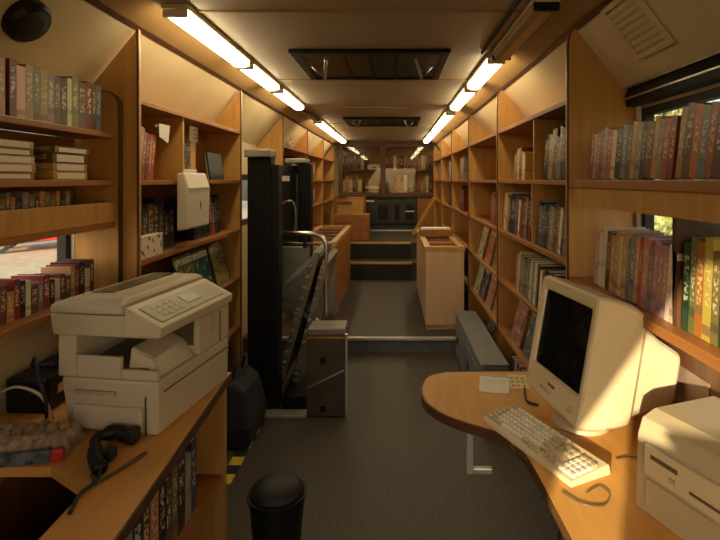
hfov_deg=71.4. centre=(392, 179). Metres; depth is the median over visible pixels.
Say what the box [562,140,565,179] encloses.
book
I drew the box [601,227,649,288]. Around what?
book
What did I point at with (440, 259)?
bin
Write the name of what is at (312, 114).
cable
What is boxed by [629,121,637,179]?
book
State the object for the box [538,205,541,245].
book
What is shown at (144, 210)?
book
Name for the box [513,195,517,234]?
book
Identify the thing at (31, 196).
book
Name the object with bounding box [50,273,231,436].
copier
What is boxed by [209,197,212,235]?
book
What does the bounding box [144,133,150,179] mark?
book
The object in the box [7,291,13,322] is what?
book
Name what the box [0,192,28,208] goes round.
book
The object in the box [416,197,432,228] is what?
base cabinet
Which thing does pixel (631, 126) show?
book
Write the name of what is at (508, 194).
book
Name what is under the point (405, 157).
book
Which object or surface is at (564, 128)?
book
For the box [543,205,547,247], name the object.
book
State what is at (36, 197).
book
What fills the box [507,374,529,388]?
card
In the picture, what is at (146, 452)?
cable
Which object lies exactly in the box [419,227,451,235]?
tray
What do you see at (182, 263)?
magazine
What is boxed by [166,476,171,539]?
book
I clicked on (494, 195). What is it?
book
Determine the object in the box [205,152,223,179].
book
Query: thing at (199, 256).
magazine
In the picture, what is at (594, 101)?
bookcase
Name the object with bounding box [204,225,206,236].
book
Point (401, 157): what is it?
book
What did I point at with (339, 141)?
trim
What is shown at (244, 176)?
door
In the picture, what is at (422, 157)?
book
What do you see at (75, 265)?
book
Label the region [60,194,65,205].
book
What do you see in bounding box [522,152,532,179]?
book
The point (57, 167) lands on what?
book
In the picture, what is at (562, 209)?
book
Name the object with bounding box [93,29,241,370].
bookcase
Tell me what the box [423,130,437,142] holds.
ceiling lamp
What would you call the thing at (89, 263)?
book
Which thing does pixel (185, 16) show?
ceiling lamp
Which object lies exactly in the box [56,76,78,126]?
book
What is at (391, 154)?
book
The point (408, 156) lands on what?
book
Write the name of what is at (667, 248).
book
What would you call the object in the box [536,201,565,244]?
book
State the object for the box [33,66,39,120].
book
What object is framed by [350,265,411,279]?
trim
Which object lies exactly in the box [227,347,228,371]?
book
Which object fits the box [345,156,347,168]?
book
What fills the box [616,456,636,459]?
cable
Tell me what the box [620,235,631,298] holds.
book
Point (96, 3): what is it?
trim
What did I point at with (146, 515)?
book
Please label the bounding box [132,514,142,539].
book
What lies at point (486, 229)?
magazine
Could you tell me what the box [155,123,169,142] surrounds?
paper note
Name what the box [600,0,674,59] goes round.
ceiling vent
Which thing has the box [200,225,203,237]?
book
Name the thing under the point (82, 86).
book
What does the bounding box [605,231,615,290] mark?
book
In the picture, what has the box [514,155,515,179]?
book
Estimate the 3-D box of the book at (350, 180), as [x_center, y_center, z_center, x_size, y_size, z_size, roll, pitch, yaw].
[-0.767,0.119,9.133,0.061,0.259,0.140,0,0,0]
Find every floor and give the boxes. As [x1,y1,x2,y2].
[227,352,556,539]
[243,280,467,351]
[350,231,416,258]
[350,259,416,279]
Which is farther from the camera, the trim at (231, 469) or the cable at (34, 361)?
the trim at (231, 469)
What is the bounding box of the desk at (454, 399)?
[421,371,681,539]
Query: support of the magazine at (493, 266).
on the bookcase at (507, 114)
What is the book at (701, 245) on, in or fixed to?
on the wall shelf at (693, 206)
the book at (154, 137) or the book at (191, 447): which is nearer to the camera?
the book at (191, 447)
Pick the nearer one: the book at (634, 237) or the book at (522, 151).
the book at (634, 237)
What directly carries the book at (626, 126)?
on the wall shelf at (693, 206)
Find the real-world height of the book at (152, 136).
0.208 m
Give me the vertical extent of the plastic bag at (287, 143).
0.127 m
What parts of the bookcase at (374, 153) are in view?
door, door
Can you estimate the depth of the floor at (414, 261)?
7.03 m
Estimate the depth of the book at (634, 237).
1.61 m
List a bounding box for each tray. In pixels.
[100,339,149,369]
[313,229,342,241]
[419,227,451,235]
[425,236,453,245]
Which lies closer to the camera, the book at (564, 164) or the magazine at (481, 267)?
the book at (564, 164)
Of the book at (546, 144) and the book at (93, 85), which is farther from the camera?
the book at (546, 144)
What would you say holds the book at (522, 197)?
on the bookcase at (594, 101)
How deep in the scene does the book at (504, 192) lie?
3.40 m
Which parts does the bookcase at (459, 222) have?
shelf, shelf, shelf, edge trim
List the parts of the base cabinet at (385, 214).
door, rail, door, door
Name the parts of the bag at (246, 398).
handle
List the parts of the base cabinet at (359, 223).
drawer, drawer, drawer, drawer, drawer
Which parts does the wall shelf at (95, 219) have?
panel, shelf, shelf, shelf, shelf, panel, edge trim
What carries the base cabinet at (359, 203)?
on the floor at (375, 236)
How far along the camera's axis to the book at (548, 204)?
2.43 m
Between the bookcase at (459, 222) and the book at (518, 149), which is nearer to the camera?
the book at (518, 149)
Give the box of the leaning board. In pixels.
[411,197,435,234]
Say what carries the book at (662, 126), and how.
on the wall shelf at (693, 206)
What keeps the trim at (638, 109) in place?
attached to the window frame at (716, 84)
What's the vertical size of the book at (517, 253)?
0.227 m
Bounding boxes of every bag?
[227,354,266,447]
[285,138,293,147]
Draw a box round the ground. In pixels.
[0,201,246,277]
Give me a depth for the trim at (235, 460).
2.64 m
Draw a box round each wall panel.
[0,0,334,156]
[437,0,719,149]
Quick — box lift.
[244,149,347,418]
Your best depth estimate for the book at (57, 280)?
1.76 m
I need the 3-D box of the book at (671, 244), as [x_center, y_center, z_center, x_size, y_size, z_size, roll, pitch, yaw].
[0.847,0.288,1.399,0.150,0.222,0.049,0,0,0]
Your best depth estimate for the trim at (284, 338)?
4.33 m
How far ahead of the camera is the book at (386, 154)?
9.06 m
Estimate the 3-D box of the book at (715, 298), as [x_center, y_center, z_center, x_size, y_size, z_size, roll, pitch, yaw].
[0.847,0.285,1.198,0.150,0.227,0.045,0,0,0]
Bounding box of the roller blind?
[624,50,719,106]
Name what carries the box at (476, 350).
on the floor at (384, 469)
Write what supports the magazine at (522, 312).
on the bookcase at (594, 101)
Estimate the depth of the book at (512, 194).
3.17 m
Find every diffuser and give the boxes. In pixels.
[316,122,333,133]
[424,133,435,142]
[432,114,452,132]
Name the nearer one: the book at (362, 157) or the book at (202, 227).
the book at (202, 227)
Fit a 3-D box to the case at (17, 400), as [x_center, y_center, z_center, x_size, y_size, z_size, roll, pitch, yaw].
[-1.218,0.714,1.825,0.144,0.132,0.330,0,0,0]
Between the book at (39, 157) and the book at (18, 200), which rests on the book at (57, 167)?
the book at (39, 157)
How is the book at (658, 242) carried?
on the wall shelf at (693, 206)
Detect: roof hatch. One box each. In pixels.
[288,49,450,79]
[343,117,420,127]
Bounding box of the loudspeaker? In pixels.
[1,0,51,42]
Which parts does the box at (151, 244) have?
lid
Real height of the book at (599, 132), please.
0.180 m
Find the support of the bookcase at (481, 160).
on the floor at (369, 307)
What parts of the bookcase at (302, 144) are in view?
shelf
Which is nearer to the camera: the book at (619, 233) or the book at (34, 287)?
the book at (34, 287)
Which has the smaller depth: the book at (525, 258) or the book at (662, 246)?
the book at (662, 246)
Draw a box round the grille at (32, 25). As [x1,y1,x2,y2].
[18,11,49,40]
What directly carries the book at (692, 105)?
on the wall shelf at (693, 206)
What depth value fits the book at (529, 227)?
2.75 m
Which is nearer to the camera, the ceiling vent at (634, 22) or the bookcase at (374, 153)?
the ceiling vent at (634, 22)
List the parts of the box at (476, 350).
access panel, access panel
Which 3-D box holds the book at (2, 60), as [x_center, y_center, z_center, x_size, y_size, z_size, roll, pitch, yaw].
[-1.210,-0.276,1.466,0.120,0.169,0.034,0,0,0]
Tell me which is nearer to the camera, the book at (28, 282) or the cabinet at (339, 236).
the book at (28, 282)
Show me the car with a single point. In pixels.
(3, 249)
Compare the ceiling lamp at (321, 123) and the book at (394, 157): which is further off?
the book at (394, 157)
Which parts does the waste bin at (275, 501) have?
lid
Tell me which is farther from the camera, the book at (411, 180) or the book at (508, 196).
the book at (411, 180)
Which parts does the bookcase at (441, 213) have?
edge trim, edge trim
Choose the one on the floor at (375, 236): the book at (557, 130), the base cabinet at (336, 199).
the base cabinet at (336, 199)
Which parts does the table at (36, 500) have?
panel, panel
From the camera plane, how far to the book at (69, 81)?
1.78 m
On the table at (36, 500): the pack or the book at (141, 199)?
the pack
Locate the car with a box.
[0,237,56,253]
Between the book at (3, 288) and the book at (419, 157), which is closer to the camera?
the book at (3, 288)
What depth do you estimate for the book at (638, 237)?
1.58 m
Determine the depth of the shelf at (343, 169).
9.03 m
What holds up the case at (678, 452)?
on the desk at (454, 399)
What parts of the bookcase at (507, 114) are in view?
shelf, shelf, shelf, shelf, shelf, shelf, edge trim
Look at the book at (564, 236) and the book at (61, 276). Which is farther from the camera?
the book at (564, 236)
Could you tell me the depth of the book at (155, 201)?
2.35 m
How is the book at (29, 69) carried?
on the wall shelf at (95, 219)
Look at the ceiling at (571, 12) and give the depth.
2.60 m
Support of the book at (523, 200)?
on the bookcase at (594, 101)
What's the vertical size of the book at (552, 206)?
0.215 m
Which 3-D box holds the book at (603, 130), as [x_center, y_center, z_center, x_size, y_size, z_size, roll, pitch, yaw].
[0.837,-0.094,1.829,0.150,0.185,0.058,0,0,0]
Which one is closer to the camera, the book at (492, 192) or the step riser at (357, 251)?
the book at (492, 192)
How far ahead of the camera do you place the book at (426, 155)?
9.06 m
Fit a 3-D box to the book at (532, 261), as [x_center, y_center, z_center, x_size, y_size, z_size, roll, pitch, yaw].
[0.827,0.552,2.736,0.150,0.233,0.088,0,0,0]
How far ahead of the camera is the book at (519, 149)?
3.05 m
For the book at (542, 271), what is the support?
on the bookcase at (594, 101)
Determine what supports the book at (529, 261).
on the bookcase at (594, 101)
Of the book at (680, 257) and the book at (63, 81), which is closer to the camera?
the book at (680, 257)
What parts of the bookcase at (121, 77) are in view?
edge trim, panel, shelf, shelf, shelf, shelf, shelf, edge trim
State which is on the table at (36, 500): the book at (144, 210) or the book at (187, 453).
the book at (187, 453)
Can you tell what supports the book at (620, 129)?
on the wall shelf at (693, 206)
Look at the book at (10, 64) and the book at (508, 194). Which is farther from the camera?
the book at (508, 194)
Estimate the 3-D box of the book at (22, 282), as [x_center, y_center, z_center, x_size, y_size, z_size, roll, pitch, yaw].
[-1.235,0.380,1.594,0.110,0.118,0.022,0,0,0]
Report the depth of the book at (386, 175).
9.06 m
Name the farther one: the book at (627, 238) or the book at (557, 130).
the book at (557, 130)
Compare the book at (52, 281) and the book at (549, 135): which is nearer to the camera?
the book at (52, 281)
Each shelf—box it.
[0,91,122,339]
[176,474,222,539]
[343,169,379,170]
[386,169,432,170]
[569,180,719,371]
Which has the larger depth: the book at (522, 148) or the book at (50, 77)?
the book at (522, 148)
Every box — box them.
[141,233,162,259]
[368,165,379,168]
[455,311,508,371]
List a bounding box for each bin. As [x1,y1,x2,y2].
[247,470,306,539]
[416,229,464,328]
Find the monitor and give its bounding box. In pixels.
[527,276,679,436]
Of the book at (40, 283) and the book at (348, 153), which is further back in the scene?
the book at (348, 153)
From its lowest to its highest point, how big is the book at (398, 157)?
0.243 m
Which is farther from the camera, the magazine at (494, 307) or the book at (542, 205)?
the magazine at (494, 307)
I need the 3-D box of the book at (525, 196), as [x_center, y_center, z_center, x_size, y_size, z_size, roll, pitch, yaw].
[0.827,0.216,2.862,0.150,0.246,0.099,0,0,0]
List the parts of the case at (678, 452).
drive panel, panel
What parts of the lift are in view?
post, guide rail, plate, label plate, panel, plate, guide rail, lifting arm, hand rail, lifting arm, post, hand rail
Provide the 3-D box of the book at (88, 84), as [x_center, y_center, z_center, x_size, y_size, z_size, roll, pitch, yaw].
[-1.210,-0.281,1.892,0.120,0.179,0.038,0,0,0]
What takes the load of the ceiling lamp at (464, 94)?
attached to the ceiling at (267, 38)
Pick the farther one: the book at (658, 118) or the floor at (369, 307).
the floor at (369, 307)
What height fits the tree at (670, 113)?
5.830 m
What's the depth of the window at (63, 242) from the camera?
2.00 m
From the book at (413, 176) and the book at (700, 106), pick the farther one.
the book at (413, 176)
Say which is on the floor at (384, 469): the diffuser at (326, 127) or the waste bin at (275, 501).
the waste bin at (275, 501)
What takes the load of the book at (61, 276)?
on the wall shelf at (95, 219)
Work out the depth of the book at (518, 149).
3.08 m
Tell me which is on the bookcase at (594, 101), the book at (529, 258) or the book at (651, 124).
the book at (529, 258)
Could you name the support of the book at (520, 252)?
on the bookcase at (594, 101)
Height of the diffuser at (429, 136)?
0.038 m
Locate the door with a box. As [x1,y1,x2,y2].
[242,174,246,225]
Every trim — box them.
[71,138,74,258]
[85,0,333,144]
[196,10,521,12]
[227,421,263,473]
[227,427,260,484]
[276,79,467,79]
[282,336,455,340]
[282,341,455,351]
[304,107,449,107]
[327,123,434,123]
[337,141,431,143]
[350,242,410,243]
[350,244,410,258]
[350,262,411,263]
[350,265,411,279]
[435,0,612,144]
[636,106,640,226]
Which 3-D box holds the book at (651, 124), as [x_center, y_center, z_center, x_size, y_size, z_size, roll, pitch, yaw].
[0.837,-0.089,1.488,0.150,0.176,0.073,0,0,0]
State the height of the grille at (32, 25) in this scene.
0.087 m
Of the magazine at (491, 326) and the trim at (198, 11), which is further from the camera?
the magazine at (491, 326)
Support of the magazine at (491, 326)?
on the bookcase at (507, 114)
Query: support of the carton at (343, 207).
on the base cabinet at (359, 223)
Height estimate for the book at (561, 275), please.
0.230 m
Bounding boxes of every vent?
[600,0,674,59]
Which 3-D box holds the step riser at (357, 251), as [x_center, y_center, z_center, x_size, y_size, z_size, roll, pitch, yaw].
[-0.180,1.032,7.230,0.880,0.204,0.020,0,0,0]
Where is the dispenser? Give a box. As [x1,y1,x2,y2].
[177,173,209,230]
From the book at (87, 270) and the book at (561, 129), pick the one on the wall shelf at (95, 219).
the book at (87, 270)
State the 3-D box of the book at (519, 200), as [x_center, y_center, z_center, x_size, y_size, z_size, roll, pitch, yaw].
[0.827,0.228,2.983,0.150,0.222,0.088,0,0,0]
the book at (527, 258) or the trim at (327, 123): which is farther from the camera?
the trim at (327, 123)
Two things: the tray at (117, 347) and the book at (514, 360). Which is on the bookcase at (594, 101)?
the book at (514, 360)
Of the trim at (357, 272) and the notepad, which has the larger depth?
the trim at (357, 272)
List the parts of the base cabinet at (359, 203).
door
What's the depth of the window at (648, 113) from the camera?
1.82 m
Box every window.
[57,136,70,260]
[642,86,719,229]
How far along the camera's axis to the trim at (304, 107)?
4.79 m
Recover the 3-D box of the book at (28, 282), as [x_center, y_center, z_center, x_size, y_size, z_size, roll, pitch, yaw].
[-1.235,0.382,1.618,0.110,0.114,0.023,0,0,0]
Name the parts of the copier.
name plate, paper drawer, lid, control panel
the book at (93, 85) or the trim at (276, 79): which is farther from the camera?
the trim at (276, 79)
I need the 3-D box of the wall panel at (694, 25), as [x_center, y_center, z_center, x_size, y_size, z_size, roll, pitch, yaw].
[0.910,-0.497,3.950,0.280,0.335,10.700,0,0,0]
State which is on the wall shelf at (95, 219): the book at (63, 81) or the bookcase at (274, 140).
the book at (63, 81)
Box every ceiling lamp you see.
[161,4,250,67]
[237,60,279,90]
[270,86,304,109]
[313,119,334,133]
[329,131,345,142]
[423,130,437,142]
[431,110,455,132]
[449,86,476,110]
[466,54,504,89]
[491,0,560,60]
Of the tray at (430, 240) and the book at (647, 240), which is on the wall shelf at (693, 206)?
the book at (647, 240)
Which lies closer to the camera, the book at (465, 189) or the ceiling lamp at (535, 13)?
the ceiling lamp at (535, 13)
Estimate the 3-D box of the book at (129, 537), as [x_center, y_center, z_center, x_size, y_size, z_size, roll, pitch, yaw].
[-0.785,1.061,1.340,0.150,0.236,0.045,0,0,0]
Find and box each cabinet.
[293,226,350,318]
[334,197,346,214]
[334,213,369,239]
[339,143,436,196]
[346,197,365,212]
[366,199,416,230]
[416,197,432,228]
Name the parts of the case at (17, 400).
handle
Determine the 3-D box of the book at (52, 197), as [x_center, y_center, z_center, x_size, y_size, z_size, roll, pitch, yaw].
[-1.235,0.111,1.743,0.100,0.115,0.030,0,0,0]
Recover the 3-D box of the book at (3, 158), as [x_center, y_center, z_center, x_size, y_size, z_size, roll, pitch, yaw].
[-1.204,-0.063,1.517,0.101,0.024,0.190,0,0,0]
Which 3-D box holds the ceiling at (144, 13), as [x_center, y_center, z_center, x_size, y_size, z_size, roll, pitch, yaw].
[-1.025,-0.690,3.950,0.150,0.100,10.700,0,0,0]
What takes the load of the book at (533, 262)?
on the bookcase at (594, 101)
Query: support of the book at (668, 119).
on the wall shelf at (693, 206)
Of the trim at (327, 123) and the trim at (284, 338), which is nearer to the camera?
the trim at (284, 338)
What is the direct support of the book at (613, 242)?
on the wall shelf at (693, 206)
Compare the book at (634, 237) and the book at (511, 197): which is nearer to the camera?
the book at (634, 237)
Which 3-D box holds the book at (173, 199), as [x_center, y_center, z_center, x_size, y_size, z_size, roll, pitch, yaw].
[-1.189,0.213,2.864,0.150,0.252,0.070,0,0,0]
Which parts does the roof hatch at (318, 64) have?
handle, lid, handle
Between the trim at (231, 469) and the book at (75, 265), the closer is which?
the book at (75, 265)
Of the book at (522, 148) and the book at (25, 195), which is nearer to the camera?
the book at (25, 195)
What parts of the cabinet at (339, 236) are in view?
panel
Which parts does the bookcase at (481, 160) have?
shelf, shelf, shelf, shelf, shelf, edge trim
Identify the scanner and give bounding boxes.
[67,424,140,514]
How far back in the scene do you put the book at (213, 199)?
3.14 m
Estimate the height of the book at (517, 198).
0.231 m
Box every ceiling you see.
[98,0,338,145]
[149,0,528,140]
[430,0,603,143]
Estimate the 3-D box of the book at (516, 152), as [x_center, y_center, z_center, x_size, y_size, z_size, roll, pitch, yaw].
[0.847,-0.089,3.127,0.150,0.176,0.064,0,0,0]
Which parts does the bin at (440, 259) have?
panel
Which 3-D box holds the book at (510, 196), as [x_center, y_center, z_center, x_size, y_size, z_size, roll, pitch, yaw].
[0.827,0.218,3.240,0.150,0.241,0.090,0,0,0]
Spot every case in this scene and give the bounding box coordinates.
[6,352,64,412]
[636,396,719,539]
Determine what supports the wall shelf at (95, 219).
attached to the wall at (17, 351)
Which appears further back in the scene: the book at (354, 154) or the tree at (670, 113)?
the tree at (670, 113)
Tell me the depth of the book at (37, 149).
1.73 m
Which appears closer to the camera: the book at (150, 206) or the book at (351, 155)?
the book at (150, 206)
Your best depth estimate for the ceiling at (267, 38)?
2.49 m
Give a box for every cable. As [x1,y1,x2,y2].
[0,385,54,419]
[30,355,48,418]
[89,451,147,485]
[301,110,319,120]
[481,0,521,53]
[524,387,538,405]
[561,486,609,506]
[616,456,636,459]
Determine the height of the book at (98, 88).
0.178 m
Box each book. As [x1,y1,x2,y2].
[0,57,4,114]
[0,139,33,149]
[0,147,32,156]
[0,155,34,163]
[0,163,35,172]
[0,172,33,179]
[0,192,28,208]
[0,193,9,209]
[0,199,4,210]
[0,278,19,320]
[0,285,6,325]
[5,58,15,116]
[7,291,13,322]
[10,191,44,207]
[10,197,14,209]
[11,274,49,309]
[15,197,21,209]
[16,64,32,119]
[16,65,25,117]
[20,280,25,318]
[26,280,30,315]
[29,194,34,207]
[31,281,42,311]
[31,284,37,313]
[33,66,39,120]
[33,146,88,154]
[33,153,86,163]
[34,171,86,179]
[34,273,64,300]
[35,163,86,171]
[35,196,38,207]
[40,69,47,121]
[41,266,74,296]
[45,191,49,206]
[46,264,78,295]
[48,74,53,122]
[50,191,59,205]
[50,195,55,206]
[50,261,84,294]
[50,278,59,302]
[50,279,54,306]
[54,76,60,123]
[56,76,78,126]
[60,191,69,205]
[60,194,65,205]
[61,78,66,124]
[62,78,71,125]
[62,259,93,290]
[65,275,70,298]
[79,81,91,129]
[79,82,85,128]
[85,268,89,292]
[92,84,95,129]
[96,85,100,130]
[126,531,131,539]
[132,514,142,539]
[141,127,144,165]
[141,132,147,179]
[141,199,141,234]
[142,199,158,232]
[142,203,153,233]
[142,208,147,234]
[143,504,149,539]
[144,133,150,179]
[147,134,153,179]
[150,135,155,179]
[150,490,158,539]
[159,199,163,249]
[159,480,165,539]
[164,204,173,247]
[164,207,168,248]
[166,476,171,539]
[168,462,177,539]
[170,195,200,238]
[174,205,197,240]
[177,451,184,535]
[185,437,195,514]
[185,451,190,524]
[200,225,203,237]
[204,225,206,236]
[205,152,223,179]
[207,220,209,235]
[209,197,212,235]
[210,194,219,232]
[211,197,216,233]
[211,202,214,234]
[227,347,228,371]
[343,180,345,191]
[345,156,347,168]
[346,176,349,191]
[348,153,349,168]
[349,179,352,191]
[350,154,352,168]
[353,153,356,168]
[353,177,355,191]
[356,175,357,191]
[357,155,360,168]
[358,180,361,191]
[361,156,364,168]
[365,186,379,188]
[365,189,379,190]
[386,154,387,168]
[386,175,387,191]
[388,156,390,168]
[388,176,389,191]
[391,154,392,168]
[391,175,393,191]
[393,156,395,168]
[397,156,399,168]
[397,175,399,191]
[400,156,403,168]
[400,181,402,191]
[403,175,406,191]
[404,156,406,168]
[407,155,410,168]
[407,175,409,191]
[410,179,412,191]
[413,157,417,168]
[413,176,414,191]
[415,181,417,191]
[417,156,420,168]
[417,178,420,191]
[421,156,424,168]
[423,177,425,191]
[425,154,427,168]
[426,175,428,191]
[428,155,431,168]
[429,181,432,191]
[463,155,467,179]
[463,187,467,211]
[491,192,492,224]
[492,192,495,223]
[493,195,494,225]
[494,195,495,225]
[502,192,505,229]
[504,192,527,229]
[505,193,528,230]
[506,196,508,231]
[507,195,511,231]
[509,197,511,231]
[510,194,530,232]
[510,355,517,371]
[511,195,514,233]
[512,358,519,371]
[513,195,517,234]
[513,360,520,371]
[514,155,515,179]
[514,198,517,234]
[515,152,517,179]
[515,253,517,288]
[516,195,527,235]
[516,253,519,288]
[517,149,518,179]
[517,200,520,236]
[517,252,538,291]
[518,149,520,179]
[518,363,524,371]
[519,147,532,179]
[519,196,524,236]
[519,254,521,292]
[520,253,542,293]
[521,151,532,179]
[521,200,524,237]
[521,255,546,294]
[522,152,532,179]
[522,196,527,238]
[523,153,532,179]
[523,258,526,296]
[524,197,527,239]
[524,258,527,297]
[525,257,552,298]
[526,195,530,240]
[527,261,530,299]
[528,200,530,241]
[528,260,556,300]
[530,262,535,302]
[531,263,535,303]
[533,262,560,305]
[535,264,565,306]
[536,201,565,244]
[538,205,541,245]
[538,270,544,307]
[539,205,543,246]
[541,204,547,246]
[543,139,547,179]
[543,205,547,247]
[545,134,550,179]
[545,204,555,248]
[547,134,552,179]
[547,205,555,249]
[547,270,565,275]
[549,206,555,250]
[550,129,554,179]
[551,128,560,179]
[551,207,555,251]
[552,273,565,277]
[553,203,565,252]
[554,136,559,179]
[555,205,563,253]
[557,126,565,179]
[557,208,563,254]
[559,127,565,179]
[560,205,565,255]
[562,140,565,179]
[562,212,565,256]
[589,133,595,179]
[592,133,597,179]
[594,231,603,284]
[595,131,601,179]
[597,232,603,286]
[598,129,604,179]
[601,127,617,179]
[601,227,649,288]
[605,129,613,179]
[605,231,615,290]
[608,235,615,292]
[610,129,618,179]
[613,230,663,294]
[614,127,623,179]
[616,236,623,296]
[619,124,628,179]
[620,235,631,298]
[624,124,633,179]
[625,240,631,299]
[628,235,671,301]
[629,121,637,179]
[633,121,643,179]
[633,236,671,302]
[636,237,643,306]
[639,121,649,179]
[640,237,671,309]
[643,121,655,179]
[645,244,654,312]
[650,116,671,179]
[650,240,671,314]
[654,244,669,316]
[655,119,665,179]
[659,246,669,319]
[660,117,671,179]
[664,243,673,321]
[666,115,681,179]
[668,253,683,323]
[675,107,687,179]
[681,102,711,179]
[681,242,691,331]
[688,103,711,179]
[688,236,719,334]
[694,242,705,338]
[696,105,711,179]
[701,237,719,342]
[703,101,719,179]
[709,251,719,346]
[711,105,719,178]
[717,302,719,347]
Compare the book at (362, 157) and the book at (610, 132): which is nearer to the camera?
the book at (610, 132)
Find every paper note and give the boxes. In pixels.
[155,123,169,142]
[189,126,197,168]
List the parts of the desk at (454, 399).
support panel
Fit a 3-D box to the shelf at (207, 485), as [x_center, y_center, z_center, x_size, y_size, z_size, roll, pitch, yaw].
[-0.865,1.190,1.552,0.370,0.020,0.904,0,0,0]
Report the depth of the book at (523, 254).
2.90 m
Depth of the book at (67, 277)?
1.82 m
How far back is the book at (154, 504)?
1.49 m
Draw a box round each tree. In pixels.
[654,108,681,120]
[654,215,671,234]
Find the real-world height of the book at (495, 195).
0.228 m
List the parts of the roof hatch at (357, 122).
lid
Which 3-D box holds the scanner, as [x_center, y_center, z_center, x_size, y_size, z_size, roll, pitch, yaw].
[-0.813,0.755,1.337,0.135,0.046,0.357,0,0,0]
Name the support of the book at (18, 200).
on the wall shelf at (95, 219)
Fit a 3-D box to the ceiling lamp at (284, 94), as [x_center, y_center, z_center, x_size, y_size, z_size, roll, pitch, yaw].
[-0.865,-0.670,4.160,0.110,0.060,0.880,0,0,0]
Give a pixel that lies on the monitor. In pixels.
(593, 359)
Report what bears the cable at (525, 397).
on the desk at (454, 399)
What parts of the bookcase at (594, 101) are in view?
shelf, shelf, shelf, shelf, shelf, edge trim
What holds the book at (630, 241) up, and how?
on the wall shelf at (693, 206)
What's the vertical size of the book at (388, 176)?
0.314 m
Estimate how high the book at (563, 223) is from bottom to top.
0.231 m
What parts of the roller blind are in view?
rail, rail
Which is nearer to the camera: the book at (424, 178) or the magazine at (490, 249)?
the magazine at (490, 249)
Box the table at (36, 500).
[0,372,231,539]
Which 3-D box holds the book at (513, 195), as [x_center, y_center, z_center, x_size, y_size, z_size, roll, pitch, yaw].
[0.827,0.215,3.136,0.150,0.247,0.098,0,0,0]
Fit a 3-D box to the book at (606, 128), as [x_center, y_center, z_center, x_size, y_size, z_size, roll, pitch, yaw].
[0.837,-0.096,1.800,0.150,0.189,0.066,0,0,0]
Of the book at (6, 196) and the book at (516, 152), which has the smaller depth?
the book at (6, 196)
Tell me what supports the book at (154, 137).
on the bookcase at (121, 77)
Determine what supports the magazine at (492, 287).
on the bookcase at (507, 114)
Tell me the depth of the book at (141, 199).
2.21 m
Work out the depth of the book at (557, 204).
2.31 m
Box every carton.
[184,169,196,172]
[337,201,352,213]
[657,336,719,404]
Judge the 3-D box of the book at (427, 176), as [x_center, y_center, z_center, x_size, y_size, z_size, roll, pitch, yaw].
[0.623,0.083,9.133,0.041,0.331,0.140,0,0,0]
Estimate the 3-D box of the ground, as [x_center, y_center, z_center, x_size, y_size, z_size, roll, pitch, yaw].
[0.000,2.525,10.000,120.000,0.050,100.000,0,0,0]
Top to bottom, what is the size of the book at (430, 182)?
0.237 m
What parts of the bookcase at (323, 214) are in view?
edge trim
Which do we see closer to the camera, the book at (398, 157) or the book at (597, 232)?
the book at (597, 232)
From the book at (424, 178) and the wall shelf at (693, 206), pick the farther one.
the book at (424, 178)
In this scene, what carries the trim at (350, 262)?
attached to the floor at (414, 261)
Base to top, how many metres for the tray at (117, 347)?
0.044 m
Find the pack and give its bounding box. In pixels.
[0,419,84,467]
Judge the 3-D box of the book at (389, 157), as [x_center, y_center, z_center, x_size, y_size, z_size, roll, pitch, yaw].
[-0.065,-0.316,9.133,0.042,0.249,0.140,0,0,0]
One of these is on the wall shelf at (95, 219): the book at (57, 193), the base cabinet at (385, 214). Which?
the book at (57, 193)
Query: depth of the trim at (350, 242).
7.22 m
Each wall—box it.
[0,142,256,415]
[334,144,415,198]
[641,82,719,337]
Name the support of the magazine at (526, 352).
on the bookcase at (594, 101)
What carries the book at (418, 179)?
in the bookcase at (374, 153)
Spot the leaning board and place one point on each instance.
(433, 198)
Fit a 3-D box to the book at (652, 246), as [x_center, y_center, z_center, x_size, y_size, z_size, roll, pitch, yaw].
[0.847,0.296,1.501,0.150,0.206,0.056,0,0,0]
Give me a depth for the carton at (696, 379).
1.50 m
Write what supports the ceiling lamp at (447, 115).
attached to the ceiling at (267, 38)
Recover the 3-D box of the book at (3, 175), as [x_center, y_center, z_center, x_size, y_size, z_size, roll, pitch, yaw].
[-1.204,-0.011,1.516,0.101,0.022,0.190,0,0,0]
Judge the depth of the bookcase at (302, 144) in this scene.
6.20 m
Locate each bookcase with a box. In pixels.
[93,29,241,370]
[257,115,306,323]
[288,130,322,228]
[310,139,333,225]
[433,139,450,226]
[441,130,467,290]
[452,115,495,320]
[469,90,536,371]
[498,29,635,369]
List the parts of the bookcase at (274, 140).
edge trim, shelf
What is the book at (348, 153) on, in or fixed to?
on the bookcase at (374, 153)
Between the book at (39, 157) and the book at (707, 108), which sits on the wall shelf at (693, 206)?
the book at (707, 108)
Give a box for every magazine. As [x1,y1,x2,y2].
[171,252,194,272]
[184,143,189,168]
[190,246,214,283]
[207,241,229,286]
[474,263,484,292]
[477,225,489,257]
[479,268,490,299]
[484,229,495,264]
[485,274,495,309]
[487,318,495,337]
[491,250,495,270]
[492,298,495,316]
[510,300,529,347]
[522,312,536,360]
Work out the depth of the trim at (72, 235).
2.04 m
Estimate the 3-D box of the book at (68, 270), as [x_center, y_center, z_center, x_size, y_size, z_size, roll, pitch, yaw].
[-1.235,0.380,1.844,0.110,0.118,0.026,0,0,0]
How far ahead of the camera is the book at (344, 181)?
9.06 m
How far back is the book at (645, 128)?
1.52 m
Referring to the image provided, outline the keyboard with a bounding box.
[482,405,610,486]
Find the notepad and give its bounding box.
[479,373,509,393]
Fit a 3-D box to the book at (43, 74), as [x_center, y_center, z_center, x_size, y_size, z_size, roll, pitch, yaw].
[-1.210,-0.276,1.649,0.120,0.170,0.034,0,0,0]
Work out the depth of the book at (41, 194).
1.68 m
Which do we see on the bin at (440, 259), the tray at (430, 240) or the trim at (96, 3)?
the tray at (430, 240)
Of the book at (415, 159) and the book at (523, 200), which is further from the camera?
the book at (415, 159)
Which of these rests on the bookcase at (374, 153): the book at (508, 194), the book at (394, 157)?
the book at (394, 157)
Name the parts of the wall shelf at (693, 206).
shelf, shelf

